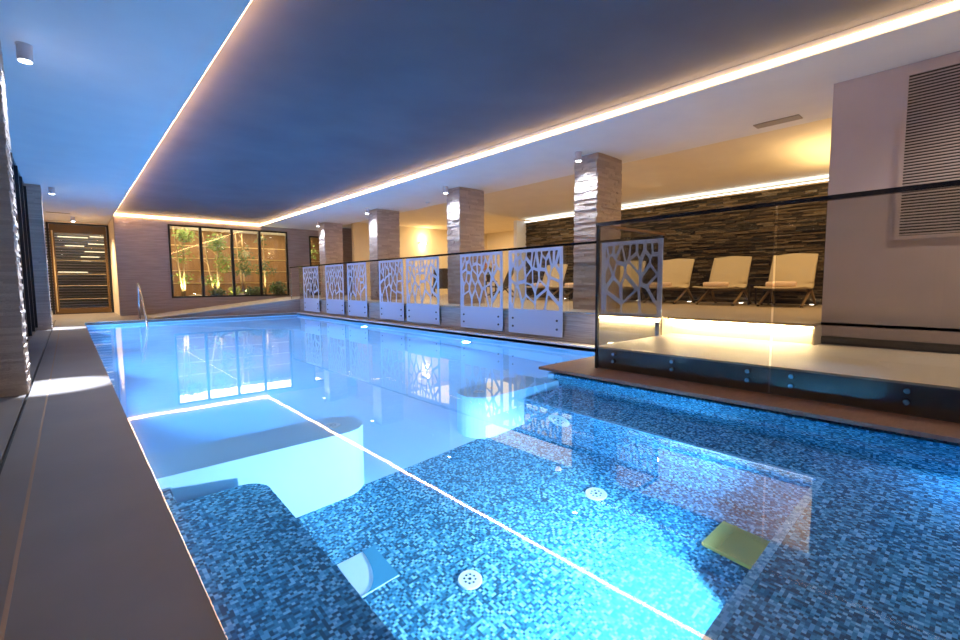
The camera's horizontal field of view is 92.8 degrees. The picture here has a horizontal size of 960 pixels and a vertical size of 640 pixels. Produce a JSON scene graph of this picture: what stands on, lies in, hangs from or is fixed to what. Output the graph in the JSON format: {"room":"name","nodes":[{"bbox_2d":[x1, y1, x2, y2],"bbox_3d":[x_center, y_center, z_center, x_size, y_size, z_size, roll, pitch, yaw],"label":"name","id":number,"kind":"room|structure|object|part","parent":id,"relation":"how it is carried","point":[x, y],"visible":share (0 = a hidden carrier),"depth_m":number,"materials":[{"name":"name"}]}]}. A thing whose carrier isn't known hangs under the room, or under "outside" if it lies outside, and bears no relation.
{"room":"spa","nodes":[
{"label":"spa","id":0,"kind":"room"},
{"bbox_2d":[44,220,107,224],"bbox_3d":[-11.688,-2.783,12.988,2.050,0.060,0.100,-5,6,-42],"label":"wall","id":1,"kind":"structure","parent":0,"point":[44,220],"depth_m":13.04,"materials":[{"name":"beige paint"}]},
{"bbox_2d":[44,223,111,310],"bbox_3d":[-12.279,-1.658,14.461,3.200,2.850,2.750,-5,6,-42],"label":"wall","id":2,"kind":"structure","parent":0,"point":[44,223],"depth_m":15.16,"materials":[{"name":"grey paint"}]},
{"bbox_2d":[45,222,113,314],"bbox_3d":[-11.512,-1.476,13.192,1.350,2.580,0.178,-5,6,-42],"label":"door","id":3,"kind":"structure","parent":2,"relation":"in","point":[58,227],"depth_m":13.09,"materials":[{"name":"brown wood"}]},
{"bbox_3d":[-11.901,-1.365,12.788,0.036,2.270,0.088,-5,6,-42],"label":"handle","id":4,"kind":"part","parent":3,"relation":"part of","materials":[{"name":"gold metal"}]},
{"bbox_2d":[0,312,296,639],"bbox_3d":[-3.535,0.266,7.317,5.460,0.062,19.550,-5,6,-42],"label":"floor","id":5,"kind":"structure","parent":0,"point":[92,547],"depth_m":1.57,"materials":[{"name":"beige tile"}]},
{"bbox_2d":[0,41,30,396],"bbox_3d":[-3.608,-0.759,3.379,0.245,2.620,0.440,-5,6,-42],"label":"wall","id":6,"kind":"structure","parent":5,"relation":"on","point":[15,379],"depth_m":3.32,"materials":[{"name":"stone"}]},
{"bbox_2d":[0,322,54,473],"bbox_3d":[-4.407,0.506,4.559,0.016,0.040,16.600,-5,6,-42],"label":"channel","id":7,"kind":"object","parent":5,"relation":"in","point":[16,426],"visible":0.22,"depth_m":2.78,"materials":[{"name":"black"}]},
{"bbox_2d":[24,183,52,329],"bbox_3d":[-8.147,-1.134,8.415,0.250,2.620,0.420,-5,6,-42],"label":"stone pillar","id":8,"kind":"structure","parent":5,"relation":"on","point":[34,194],"depth_m":8.29,"materials":[{"name":"stone"}]},
{"bbox_2d":[137,283,147,325],"bbox_3d":[-7.572,-0.249,10.262,0.100,1.171,1.508,-5,6,-42],"label":"pool handrail","id":9,"kind":"object","parent":5,"relation":"on","point":[139,297],"visible":0.9,"depth_m":10.50,"materials":[{"name":"silver metal"}]},
{"bbox_2d":[84,312,295,322],"bbox_3d":[-6.922,-0.077,11.473,4.560,0.004,0.100,-5,6,-42],"label":"coping","id":10,"kind":"object","parent":5,"relation":"on","point":[293,312],"visible":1,"depth_m":11.15},
{"bbox_2d":[146,297,302,318],"bbox_3d":[-7.080,-0.371,12.974,3.800,0.450,2.050,-5,6,-42],"label":"ramp","id":11,"kind":"object","parent":5,"relation":"on","point":[293,305],"visible":0.57,"depth_m":12.63,"materials":[{"name":"grey stone"}]},
{"bbox_2d":[154,297,311,318],"bbox_3d":[-6.401,-0.357,12.218,3.800,0.426,0.120,-5,6,-42],"label":"ramp edge","id":12,"kind":"structure","parent":11,"relation":"attached to","point":[305,297],"depth_m":11.95,"materials":[{"name":"beige tile"}]},
{"bbox_2d":[113,212,352,315],"bbox_3d":[-5.093,-1.847,16.173,12.210,2.850,0.200,-5,6,-42],"label":"wall","id":13,"kind":"structure","parent":0,"point":[141,243],"depth_m":12.66,"materials":[{"name":"beige stone"}]},
{"bbox_2d":[108,217,119,314],"bbox_3d":[-10.324,-1.464,13.001,0.160,2.670,2.050,-5,6,-42],"label":"wall","id":14,"kind":"structure","parent":13,"relation":"attached to","point":[110,224],"depth_m":12.85,"materials":[{"name":"beige paint"}]},
{"bbox_2d":[167,224,289,297],"bbox_3d":[-7.502,-1.742,13.894,3.240,2.060,0.090,-5,6,-42],"label":"window","id":15,"kind":"structure","parent":13,"relation":"in","point":[169,225],"depth_m":13.83,"materials":[{"name":"black metal"}]},
{"bbox_2d":[309,236,320,294],"bbox_3d":[-5.360,-1.872,15.816,1.080,1.980,0.090,-5,6,-42],"label":"window","id":16,"kind":"structure","parent":13,"relation":"in","point":[310,237],"depth_m":15.42,"materials":[{"name":"black metal"}]},
{"bbox_2d":[87,314,594,373],"bbox_3d":[-3.456,0.968,7.697,4.800,1.480,10.490,-5,6,-42],"label":"basin","id":17,"kind":"object","parent":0,"point":[362,322],"visible":0.09,"depth_m":7.54,"materials":[{"name":"tile"}]},
{"bbox_2d":[296,312,594,350],"bbox_3d":[-1.773,0.093,9.291,0.170,0.064,10.560,-5,6,-42],"label":"coping","id":18,"kind":"object","parent":17,"relation":"on","point":[567,344],"visible":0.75,"depth_m":7.42},
{"bbox_2d":[86,315,959,639],"bbox_3d":[-1.843,0.414,5.847,4.560,0.001,15.090,-5,6,-42],"label":"pool water","id":19,"kind":"object","parent":17,"relation":"in","point":[317,478],"visible":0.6,"depth_m":1.85,"materials":[{"name":"blue liquid"}]},
{"bbox_2d":[351,222,513,295],"bbox_3d":[3.393,-1.709,10.923,6.000,2.400,15.850,-5,6,-42],"label":"wall","id":20,"kind":"structure","parent":0,"point":[436,239],"depth_m":16.41,"materials":[{"name":"beige paint"}]},
{"bbox_2d":[300,299,594,344],"bbox_3d":[-1.560,-0.090,9.254,0.080,0.432,10.880,-5,6,-42],"label":"wall","id":21,"kind":"structure","parent":0,"point":[580,329],"depth_m":7.19,"materials":[{"name":"beige tile"}]},
{"bbox_2d":[0,0,959,235],"bbox_3d":[-2.385,-2.662,8.507,9.900,0.330,20.500,-5,6,-42],"label":"ceiling","id":22,"kind":"structure","parent":0,"point":[107,80],"depth_m":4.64,"materials":[{"name":"white paint"}]},
{"bbox_2d":[15,41,33,63],"bbox_3d":[-3.446,-2.019,3.458,0.100,0.124,0.100,-5,6,-42],"label":"ceiling spotlight","id":23,"kind":"object","parent":22,"relation":"attached to","point":[24,51],"visible":1,"depth_m":3.43,"materials":[{"name":"grey metal"}]},
{"bbox_3d":[-3.447,-2.075,3.453,0.100,0.012,0.100,-5,6,-42],"label":"ceiling plate","id":24,"kind":"part","parent":23,"relation":"part of","materials":[{"name":"grey metal"}]},
{"bbox_2d":[48,187,54,194],"bbox_3d":[-7.925,-2.391,8.454,0.100,0.124,0.100,-5,6,-42],"label":"ceiling spotlight","id":25,"kind":"object","parent":22,"relation":"attached to","point":[51,190],"visible":1,"depth_m":8.42,"materials":[{"name":"grey metal"}]},
{"bbox_2d":[118,5,248,207],"bbox_3d":[-3.883,-2.293,5.620,0.011,0.040,16.980,-5,6,-42],"label":"recessed light","id":26,"kind":"object","parent":22,"relation":"in","point":[248,5],"visible":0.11,"depth_m":4.08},
{"bbox_2d":[114,213,259,225],"bbox_3d":[-8.216,-2.865,13.110,3.575,0.055,0.011,-5,6,-42],"label":"light","id":27,"kind":"object","parent":22,"relation":"attached to","point":[116,214],"visible":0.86,"depth_m":12.94,"materials":[{"name":"white plastic"}]},
{"bbox_2d":[443,186,447,193],"bbox_3d":[-0.650,-2.457,8.644,0.100,0.124,0.100,-5,6,-42],"label":"ceiling spotlight","id":28,"kind":"object","parent":22,"relation":"attached to","point":[445,188],"visible":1,"depth_m":8.61,"materials":[{"name":"grey metal"}]},
{"bbox_2d":[575,151,581,161],"bbox_3d":[1.385,-2.292,6.418,0.100,0.124,0.100,-5,6,-42],"label":"ceiling spotlight","id":29,"kind":"object","parent":22,"relation":"attached to","point":[578,155],"visible":1,"depth_m":6.38,"materials":[{"name":"grey metal"}]},
{"bbox_2d":[260,0,959,225],"bbox_3d":[-1.205,-2.505,8.019,0.011,0.040,16.980,-5,6,-42],"label":"recessed light","id":30,"kind":"object","parent":22,"relation":"in","point":[950,6],"visible":1,"depth_m":4.27,"materials":[{"name":"white plastic"}]},
{"bbox_2d":[753,114,802,128],"bbox_3d":[3.399,-2.265,5.223,0.160,0.011,0.450,-5,6,-42],"label":"ceiling vent","id":31,"kind":"object","parent":22,"relation":"in","point":[794,117],"visible":1,"depth_m":5.20,"materials":[{"name":"beige"}]},
{"bbox_2d":[342,118,831,233],"bbox_3d":[2.819,-2.862,11.365,6.730,0.465,17.800,-5,6,-42],"label":"ceiling","id":32,"kind":"structure","parent":0,"point":[797,154],"depth_m":7.81,"materials":[{"name":"beige paint"}]},
{"bbox_2d":[294,293,958,331],"bbox_3d":[2.172,-0.485,10.958,8.115,0.028,17.400,-5,6,-42],"label":"raised platform","id":33,"kind":"structure","parent":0,"point":[809,315],"depth_m":6.48,"materials":[{"name":"beige tile"}]},
{"bbox_2d":[318,222,344,297],"bbox_3d":[-4.508,-1.801,13.872,0.586,2.220,0.436,-5,6,-42],"label":"stone column","id":34,"kind":"structure","parent":33,"relation":"on","point":[330,234],"depth_m":13.69,"materials":[{"name":"stone"}]},
{"bbox_2d":[368,209,400,299],"bbox_3d":[-2.405,-1.628,11.547,0.656,2.220,0.436,-5,6,-42],"label":"stone column","id":35,"kind":"structure","parent":33,"relation":"on","point":[384,234],"depth_m":11.36,"materials":[{"name":"stone"}]},
{"bbox_2d":[432,268,447,296],"bbox_3d":[-1.155,-1.155,14.105,0.658,0.850,0.983,-1,5,-12],"label":"recliner","id":36,"kind":"object","parent":33,"relation":"on","point":[443,277],"visible":0.47,"depth_m":13.80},
{"bbox_2d":[447,187,484,303],"bbox_3d":[-0.277,-1.443,9.069,0.656,2.220,0.416,-5,6,-42],"label":"stone column","id":37,"kind":"structure","parent":33,"relation":"on","point":[465,206],"depth_m":8.88,"materials":[{"name":"stone"}]},
{"bbox_2d":[290,235,664,313],"bbox_3d":[-1.804,-0.783,9.382,0.040,0.955,11.512,-5,6,-42],"label":"glass balustrade","id":38,"kind":"object","parent":33,"relation":"on","point":[659,236],"visible":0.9,"depth_m":6.86,"materials":[{"name":"grey"}]},
{"bbox_2d":[303,266,319,311],"bbox_3d":[-4.607,-0.845,12.472,0.046,1.220,1.050,-5,6,-42],"label":"panel","id":39,"kind":"object","parent":38,"relation":"attached to","point":[310,304],"visible":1,"depth_m":12.43,"materials":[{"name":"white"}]},
{"bbox_2d":[325,264,344,314],"bbox_3d":[-3.614,-0.763,11.371,0.046,1.220,1.020,-5,6,-42],"label":"panel","id":40,"kind":"object","parent":38,"relation":"attached to","point":[334,306],"visible":1,"depth_m":11.34,"materials":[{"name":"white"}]},
{"bbox_2d":[347,262,367,316],"bbox_3d":[-2.821,-0.697,10.492,0.046,1.220,0.930,-5,6,-42],"label":"panel","id":41,"kind":"object","parent":38,"relation":"attached to","point":[355,308],"visible":1,"depth_m":10.46,"materials":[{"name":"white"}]},
{"bbox_2d":[379,259,404,320],"bbox_3d":[-1.822,-0.615,9.383,0.046,1.220,0.940,-5,6,-42],"label":"panel","id":42,"kind":"object","parent":38,"relation":"attached to","point":[390,310],"visible":1,"depth_m":9.36,"materials":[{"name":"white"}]},
{"bbox_2d":[406,256,439,324],"bbox_3d":[-1.079,-0.553,8.560,0.046,1.220,1.060,-5,6,-42],"label":"panel","id":43,"kind":"object","parent":38,"relation":"attached to","point":[420,313],"visible":1,"depth_m":8.53,"materials":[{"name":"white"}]},
{"bbox_3d":[-1.803,-1.243,9.340,0.040,0.030,11.500,-5,6,-42],"label":"handrail","id":44,"kind":"part","parent":38,"relation":"part of","materials":[{"name":"grey"}]},
{"bbox_2d":[460,251,502,330],"bbox_3d":[0.014,-0.463,7.348,0.046,1.220,1.010,-5,6,-42],"label":"panel","id":45,"kind":"object","parent":38,"relation":"attached to","point":[487,318],"visible":1,"depth_m":7.32,"materials":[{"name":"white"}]},
{"bbox_2d":[509,246,562,336],"bbox_3d":[0.776,-0.400,6.503,0.046,1.220,1.010,-5,6,-42],"label":"panel","id":46,"kind":"object","parent":38,"relation":"attached to","point":[544,322],"visible":1,"depth_m":6.46,"materials":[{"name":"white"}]},
{"bbox_2d":[601,238,663,316],"bbox_3d":[1.769,-0.489,5.376,0.008,0.880,0.780,-5,6,-42],"label":"panel","id":47,"kind":"object","parent":38,"relation":"attached to","point":[605,261],"visible":1,"depth_m":5.34,"materials":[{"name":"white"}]},
{"bbox_2d":[485,267,513,296],"bbox_3d":[0.558,-1.091,13.160,0.983,0.850,0.658,1,5,18],"label":"recliner","id":48,"kind":"object","parent":33,"relation":"on","point":[506,281],"visible":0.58,"depth_m":12.94,"materials":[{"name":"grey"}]},
{"bbox_2d":[523,264,568,299],"bbox_3d":[1.584,-0.913,10.868,0.983,0.850,0.658,-5,6,-42],"label":"lounger","id":49,"kind":"object","parent":33,"relation":"on","point":[553,284],"visible":0.55,"depth_m":10.99,"materials":[{"name":"beige fabric"}]},
{"bbox_2d":[557,286,573,298],"bbox_3d":[2.252,-0.858,10.126,0.983,0.850,0.658,-5,6,-42],"label":"lounger","id":50,"kind":"object","parent":33,"relation":"on","point":[568,294],"visible":0.12,"depth_m":10.21,"materials":[{"name":"beige wood"}]},
{"bbox_2d":[565,283,572,286],"bbox_3d":[2.023,-0.763,9.924,0.096,0.096,0.404,-5,6,-42],"label":"rolled towel","id":51,"kind":"object","parent":50,"relation":"on","point":[566,284],"visible":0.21,"depth_m":9.96,"materials":[{"name":"fabric"}]},
{"bbox_2d":[563,285,572,299],"bbox_3d":[2.128,-0.654,10.703,0.400,0.350,0.260,-5,6,-42],"label":"side table","id":52,"kind":"object","parent":33,"relation":"on","point":[570,289],"visible":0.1,"depth_m":10.59,"materials":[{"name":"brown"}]},
{"bbox_2d":[573,152,621,309],"bbox_3d":[1.765,-1.279,6.864,0.666,2.220,0.416,-5,6,-42],"label":"stone column","id":53,"kind":"structure","parent":33,"relation":"on","point":[598,177],"depth_m":6.66,"materials":[{"name":"stone"}]},
{"bbox_2d":[599,317,658,320],"bbox_3d":[1.747,-0.013,5.424,0.025,0.013,0.770,-5,6,-42],"label":"led strip","id":54,"kind":"object","parent":33,"relation":"attached to","point":[599,317],"visible":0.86,"depth_m":5.39,"materials":[{"name":"white plastic"}]},
{"bbox_2d":[599,318,660,345],"bbox_3d":[1.775,0.172,5.464,0.038,0.392,0.790,-5,6,-42],"label":"step riser","id":55,"kind":"structure","parent":33,"relation":"attached to","point":[610,330],"depth_m":5.49,"materials":[{"name":"beige tile"}]},
{"bbox_2d":[619,261,645,302],"bbox_3d":[2.914,-0.803,9.392,0.983,0.850,0.658,-5,6,-42],"label":"lounger","id":56,"kind":"object","parent":33,"relation":"on","point":[630,271],"visible":0.34,"depth_m":9.51,"materials":[{"name":"beige fabric"}]},
{"bbox_2d":[641,288,651,301],"bbox_3d":[3.452,-0.545,9.235,0.400,0.350,0.260,-5,6,-42],"label":"side table","id":57,"kind":"object","parent":33,"relation":"on","point":[650,299],"visible":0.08,"depth_m":9.19,"materials":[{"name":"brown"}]},
{"bbox_2d":[640,259,694,303],"bbox_3d":[3.570,-0.750,8.665,0.983,0.850,0.658,-5,6,-42],"label":"lounger","id":58,"kind":"object","parent":33,"relation":"on","point":[678,272],"visible":0.78,"depth_m":8.77,"materials":[{"name":"beige fabric"}]},
{"bbox_2d":[649,282,671,286],"bbox_3d":[3.341,-0.654,8.464,0.096,0.096,0.404,-5,6,-42],"label":"rolled towel","id":59,"kind":"object","parent":58,"relation":"on","point":[653,284],"visible":0.85,"depth_m":8.38,"materials":[{"name":"fabric"}]},
{"bbox_3d":[3.703,-0.450,8.425,0.557,0.290,0.044,-5,6,-44],"label":"leg","id":60,"kind":"part","parent":58,"relation":"part of","materials":[{"name":"beige wood"}]},
{"bbox_3d":[4.009,-0.479,8.699,0.298,0.292,0.044,-4,6,-38],"label":"leg","id":61,"kind":"part","parent":58,"relation":"part of","materials":[{"name":"beige wood"}]},
{"bbox_2d":[692,256,751,305],"bbox_3d":[4.225,-0.695,7.939,0.983,0.850,0.658,-5,6,-42],"label":"lounger","id":62,"kind":"object","parent":33,"relation":"on","point":[734,270],"visible":0.9,"depth_m":8.06,"materials":[{"name":"beige fabric"}]},
{"bbox_3d":[3.978,-0.428,8.120,0.557,0.290,0.044,-4,6,-40],"label":"leg","id":63,"kind":"part","parent":62,"relation":"part of","materials":[{"name":"beige wood"}]},
{"bbox_2d":[703,282,729,286],"bbox_3d":[3.996,-0.600,7.737,0.096,0.096,0.404,-5,6,-42],"label":"rolled towel","id":64,"kind":"object","parent":62,"relation":"on","point":[705,284],"visible":0.94,"depth_m":7.70,"materials":[{"name":"fabric"}]},
{"bbox_3d":[4.358,-0.396,7.698,0.557,0.290,0.044,-5,6,-44],"label":"leg","id":65,"kind":"part","parent":62,"relation":"part of","materials":[{"name":"beige wood"}]},
{"bbox_2d":[669,319,812,327],"bbox_3d":[2.650,0.033,4.772,0.025,0.013,1.370,-5,6,-42],"label":"led strip","id":66,"kind":"object","parent":33,"relation":"attached to","point":[669,319],"visible":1,"depth_m":4.68,"materials":[{"name":"white plastic"}]},
{"bbox_2d":[747,284,769,304],"bbox_3d":[4.756,-0.437,7.789,0.400,0.350,0.260,-5,6,-42],"label":"side table","id":67,"kind":"object","parent":33,"relation":"on","point":[768,301],"visible":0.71,"depth_m":7.75,"materials":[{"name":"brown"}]},
{"bbox_3d":[4.562,-0.422,7.751,0.024,0.330,0.024,-5,6,-42],"label":"leg","id":68,"kind":"part","parent":67,"relation":"part of","materials":[{"name":"grey"}]},
{"bbox_3d":[4.815,-0.443,7.977,0.024,0.330,0.024,-5,6,-42],"label":"leg","id":69,"kind":"part","parent":67,"relation":"part of","materials":[{"name":"grey"}]},
{"bbox_2d":[754,253,818,307],"bbox_3d":[4.860,-0.643,7.234,0.983,0.850,0.658,-5,6,-42],"label":"lounger","id":70,"kind":"object","parent":33,"relation":"on","point":[800,268],"visible":0.94,"depth_m":7.36,"materials":[{"name":"cream fabric"},{"name":"tan wood"}]},
{"bbox_3d":[4.613,-0.375,7.416,0.557,0.290,0.044,-4,6,-40],"label":"leg","id":71,"kind":"part","parent":70,"relation":"part of","materials":[{"name":"beige wood"}]},
{"bbox_3d":[4.919,-0.404,7.689,0.043,0.292,0.297,4,6,44],"label":"leg","id":72,"kind":"part","parent":70,"relation":"part of","materials":[{"name":"beige wood"}]},
{"bbox_2d":[765,281,796,286],"bbox_3d":[4.631,-0.547,7.032,0.096,0.096,0.404,-5,6,-42],"label":"rolled towel","id":73,"kind":"object","parent":70,"relation":"on","point":[775,283],"visible":0.94,"depth_m":6.99,"materials":[{"name":"fabric"}]},
{"bbox_3d":[4.993,-0.344,6.994,0.557,0.290,0.044,-5,6,-44],"label":"leg","id":74,"kind":"part","parent":70,"relation":"part of","materials":[{"name":"beige wood"}]},
{"bbox_3d":[5.299,-0.372,7.268,0.298,0.292,0.044,-4,6,-38],"label":"leg","id":75,"kind":"part","parent":70,"relation":"part of","materials":[{"name":"beige wood"}]},
{"bbox_3d":[0.221,-0.809,12.142,0.400,0.455,0.260,-5,6,-42],"label":"side table","id":76,"kind":"object","parent":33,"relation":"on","visible":0},
{"bbox_2d":[484,263,494,280],"bbox_3d":[0.249,-1.282,12.120,0.414,0.490,0.374,-5,6,-42],"label":"flower vase","id":77,"kind":"object","parent":76,"relation":"on","point":[488,275],"visible":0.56,"depth_m":12.07,"materials":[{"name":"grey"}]},
{"bbox_2d":[525,183,828,304],"bbox_3d":[4.297,-1.373,9.167,0.135,2.000,9.000,-5,6,-42],"label":"stone wall","id":78,"kind":"structure","parent":0,"point":[762,234],"depth_m":8.71,"materials":[{"name":"brown stone"}]},
{"bbox_2d":[514,220,526,297],"bbox_3d":[1.123,-1.644,12.435,0.470,2.060,0.120,-5,6,-42],"label":"trim","id":79,"kind":"structure","parent":78,"relation":"attached to","point":[519,226],"depth_m":12.32,"materials":[{"name":"white paint"}]},
{"bbox_2d":[525,180,828,223],"bbox_3d":[4.348,-2.386,9.137,0.320,0.025,9.000,-5,6,-42],"label":"trim","id":80,"kind":"structure","parent":78,"relation":"attached to","point":[821,182],"depth_m":8.72,"materials":[{"name":"beige paint"}]},
{"bbox_2d":[529,179,828,221],"bbox_3d":[4.273,-2.401,9.069,0.120,0.015,9.000,-5,6,-42],"label":"led strip","id":81,"kind":"object","parent":80,"relation":"on","point":[828,179],"visible":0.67,"depth_m":8.72,"materials":[{"name":"white plastic"}]},
{"bbox_2d":[554,373,959,447],"bbox_3d":[1.205,1.452,1.546,3.480,1.440,4.920,-5,6,-42],"label":"pool edge","id":82,"kind":"object","parent":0,"point":[895,434],"visible":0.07,"depth_m":2.95,"materials":[{"name":"blue tile"}]},
{"bbox_2d":[539,356,959,443],"bbox_3d":[2.729,0.548,3.068,1.480,0.025,4.840,-5,6,-42],"label":"ledge","id":83,"kind":"object","parent":82,"relation":"on","point":[947,431],"visible":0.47,"depth_m":3.02,"materials":[{"name":"tile"}]},
{"bbox_2d":[598,343,959,422],"bbox_3d":[3.167,0.459,3.456,1.940,0.285,4.840,-5,6,-42],"label":"platform edge","id":84,"kind":"object","parent":83,"relation":"on","point":[941,404],"visible":0.3,"depth_m":3.10,"materials":[{"name":"stone"}]},
{"bbox_2d":[661,319,672,334],"bbox_3d":[2.176,0.083,5.286,0.332,0.192,0.020,-5,6,-42],"label":"step riser","id":85,"kind":"structure","parent":84,"relation":"on","point":[666,324],"depth_m":5.24,"materials":[{"name":"beige tile"}]},
{"bbox_2d":[595,180,959,404],"bbox_3d":[2.530,-0.101,2.638,0.052,1.340,4.340,-5,6,-42],"label":"glass balustrade","id":86,"kind":"object","parent":84,"relation":"attached to","point":[955,183],"visible":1,"depth_m":3.23,"materials":[{"name":"grey"}]},
{"bbox_3d":[1.091,-0.205,4.240,0.030,1.310,0.024,-5,6,-42],"label":"corner post","id":87,"kind":"part","parent":86,"relation":"part of","materials":[{"name":"black metal"}]},
{"bbox_3d":[2.527,-0.753,2.587,0.046,0.030,4.340,-5,6,-42],"label":"handrail","id":88,"kind":"part","parent":86,"relation":"part of","materials":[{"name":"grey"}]},
{"bbox_2d":[599,333,959,389],"bbox_3d":[3.185,0.329,3.200,1.640,0.015,4.450,-5,6,-42],"label":"floor","id":89,"kind":"structure","parent":0,"point":[928,369],"depth_m":3.60,"materials":[{"name":"beige tile"}]},
{"bbox_2d":[601,225,664,341],"bbox_3d":[1.573,-0.356,4.676,1.230,1.135,0.050,-5,6,-42],"label":"glass balustrade","id":90,"kind":"object","parent":89,"relation":"on","point":[657,324],"visible":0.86,"depth_m":4.73,"materials":[{"name":"clear glass"},{"name":"black metal"},{"name":"brushed steel"}]},
{"bbox_3d":[1.569,-0.910,4.634,1.225,0.025,0.042,-5,6,-42],"label":"handrail","id":91,"kind":"part","parent":90,"relation":"part of","materials":[{"name":"brown metal"}]},
{"bbox_2d":[672,320,812,343],"bbox_3d":[2.734,0.114,4.855,0.080,0.192,1.390,-5,6,-42],"label":"step riser","id":92,"kind":"structure","parent":89,"relation":"on","point":[742,331],"depth_m":4.76,"materials":[{"name":"beige tile"}]},
{"bbox_2d":[812,325,821,344],"bbox_3d":[3.213,0.151,4.353,0.280,0.192,0.018,-5,6,-42],"label":"step riser","id":93,"kind":"structure","parent":89,"relation":"on","point":[817,331],"depth_m":4.31,"materials":[{"name":"beige tile"}]},
{"bbox_2d":[821,51,959,344],"bbox_3d":[4.649,-0.916,3.362,0.700,2.420,3.270,-5,6,-42],"label":"wall","id":94,"kind":"structure","parent":0,"point":[871,277],"depth_m":4.07,"materials":[{"name":"grey paint"}]},
{"bbox_2d":[821,336,959,352],"bbox_3d":[4.391,0.276,3.218,0.015,0.070,3.270,-5,6,-42],"label":"baseboard","id":95,"kind":"structure","parent":94,"relation":"attached to","point":[924,346],"depth_m":4.03,"materials":[{"name":"stone"}]},
{"bbox_2d":[894,59,959,239],"bbox_3d":[4.141,-1.353,3.350,0.020,1.400,1.580,-5,6,-42],"label":"air vent","id":96,"kind":"object","parent":94,"relation":"in","point":[930,124],"visible":0.94,"depth_m":3.79,"materials":[{"name":"grey metal"}]},
{"bbox_3d":[-12.236,-0.255,14.537,3.200,0.060,2.850,-5,6,-42],"label":"floor","id":97,"kind":"structure","parent":0,"visible":0},
{"bbox_2d":[44,228,111,309],"bbox_3d":[-12.590,-1.603,14.737,2.300,2.600,0.070,-5,6,-42],"label":"screen","id":98,"kind":"object","parent":97,"relation":"on","point":[60,234],"visible":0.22,"depth_m":14.55,"materials":[{"name":"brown wood"}]},
{"bbox_3d":[-5.686,-0.899,5.291,0.500,2.620,19.950,-5,6,-42],"label":"wall","id":99,"kind":"structure","parent":0,"visible":0},
{"bbox_2d":[10,151,37,341],"bbox_3d":[-5.958,-0.940,5.825,0.090,2.620,6.390,-5,6,-42],"label":"window","id":100,"kind":"structure","parent":99,"relation":"in","point":[24,242],"depth_m":7.38,"materials":[{"name":"black metal"}]},
{"label":"outside","id":101,"kind":"structure","parent":0,"visible":0},
{"bbox_3d":[-7.524,-0.794,15.947,7.850,0.120,2.600,-5,6,-42],"label":"ground","id":102,"kind":"structure","parent":101,"visible":0},
{"bbox_2d":[172,227,198,295],"bbox_3d":[-9.085,-1.797,14.065,0.643,2.209,0.740,0,5,1],"label":"tree","id":103,"kind":"object","parent":102,"relation":"on","point":[184,234],"visible":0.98,"depth_m":14.02,"materials":[{"name":"green plant"}]},
{"bbox_2d":[196,230,234,289],"bbox_3d":[-8.421,-1.794,14.568,1.071,2.116,0.672,-2,5,-16],"label":"tree","id":104,"kind":"object","parent":102,"relation":"on","point":[217,245],"visible":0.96,"depth_m":14.52,"materials":[{"name":"green plant"}]},
{"bbox_2d":[208,287,225,295],"bbox_3d":[-8.118,-0.864,14.153,0.530,0.394,0.483,3,6,34],"label":"shrub","id":105,"kind":"object","parent":102,"relation":"on","point":[219,291],"visible":0.82,"depth_m":14.07,"materials":[{"name":"green plant"}]},
{"bbox_2d":[228,284,243,294],"bbox_3d":[-7.731,-0.937,14.445,0.484,0.446,0.455,0,5,8],"label":"shrub","id":106,"kind":"object","parent":102,"relation":"on","point":[238,290],"visible":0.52,"depth_m":14.40,"materials":[{"name":"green plant"}]},
{"bbox_2d":[226,233,254,293],"bbox_3d":[-7.997,-1.863,15.457,0.752,2.104,0.770,1,5,14],"label":"tree","id":107,"kind":"object","parent":102,"relation":"on","point":[241,269],"visible":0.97,"depth_m":15.40,"materials":[{"name":"green plant"}]},
{"bbox_2d":[243,286,264,294],"bbox_3d":[-7.378,-0.919,14.908,0.684,0.431,0.713,-1,5,-4],"label":"shrub","id":108,"kind":"object","parent":102,"relation":"on","point":[256,290],"visible":0.88,"depth_m":14.83,"materials":[{"name":"green plant"}]},
{"bbox_2d":[253,234,276,293],"bbox_3d":[-7.319,-1.873,15.515,0.744,2.101,0.720,-5,6,-42],"label":"tree","id":109,"kind":"object","parent":102,"relation":"on","point":[264,264],"visible":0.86,"depth_m":15.51,"materials":[{"name":"green plant"}]},
{"bbox_2d":[269,281,286,293],"bbox_3d":[-6.887,-1.067,15.642,0.662,0.554,0.632,-3,6,-33],"label":"shrub","id":110,"kind":"object","parent":102,"relation":"on","point":[280,287],"visible":0.93,"depth_m":15.60,"materials":[{"name":"green plant"}]},
{"bbox_2d":[311,242,318,260],"bbox_3d":[-6.217,-2.022,16.629,0.620,2.203,0.570,0,5,-1],"label":"tree","id":111,"kind":"object","parent":102,"relation":"on","point":[313,256],"visible":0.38,"depth_m":16.66,"materials":[{"name":"green plant"}]},
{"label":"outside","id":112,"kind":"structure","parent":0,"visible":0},
{"bbox_2d":[170,229,320,295],"bbox_3d":[-7.565,-1.933,15.893,7.850,3.000,2.700,-5,6,-42],"label":"wall","id":113,"kind":"structure","parent":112,"point":[272,241],"depth_m":16.36,"materials":[{"name":"brown wood"}]},
{"bbox_2d":[171,244,320,283],"bbox_3d":[-8.395,-2.001,16.812,7.650,1.300,0.020,-5,6,-42],"label":"trim","id":114,"kind":"structure","parent":113,"relation":"attached to","point":[171,244],"depth_m":16.42,"materials":[{"name":"gold metal"}]}
]}

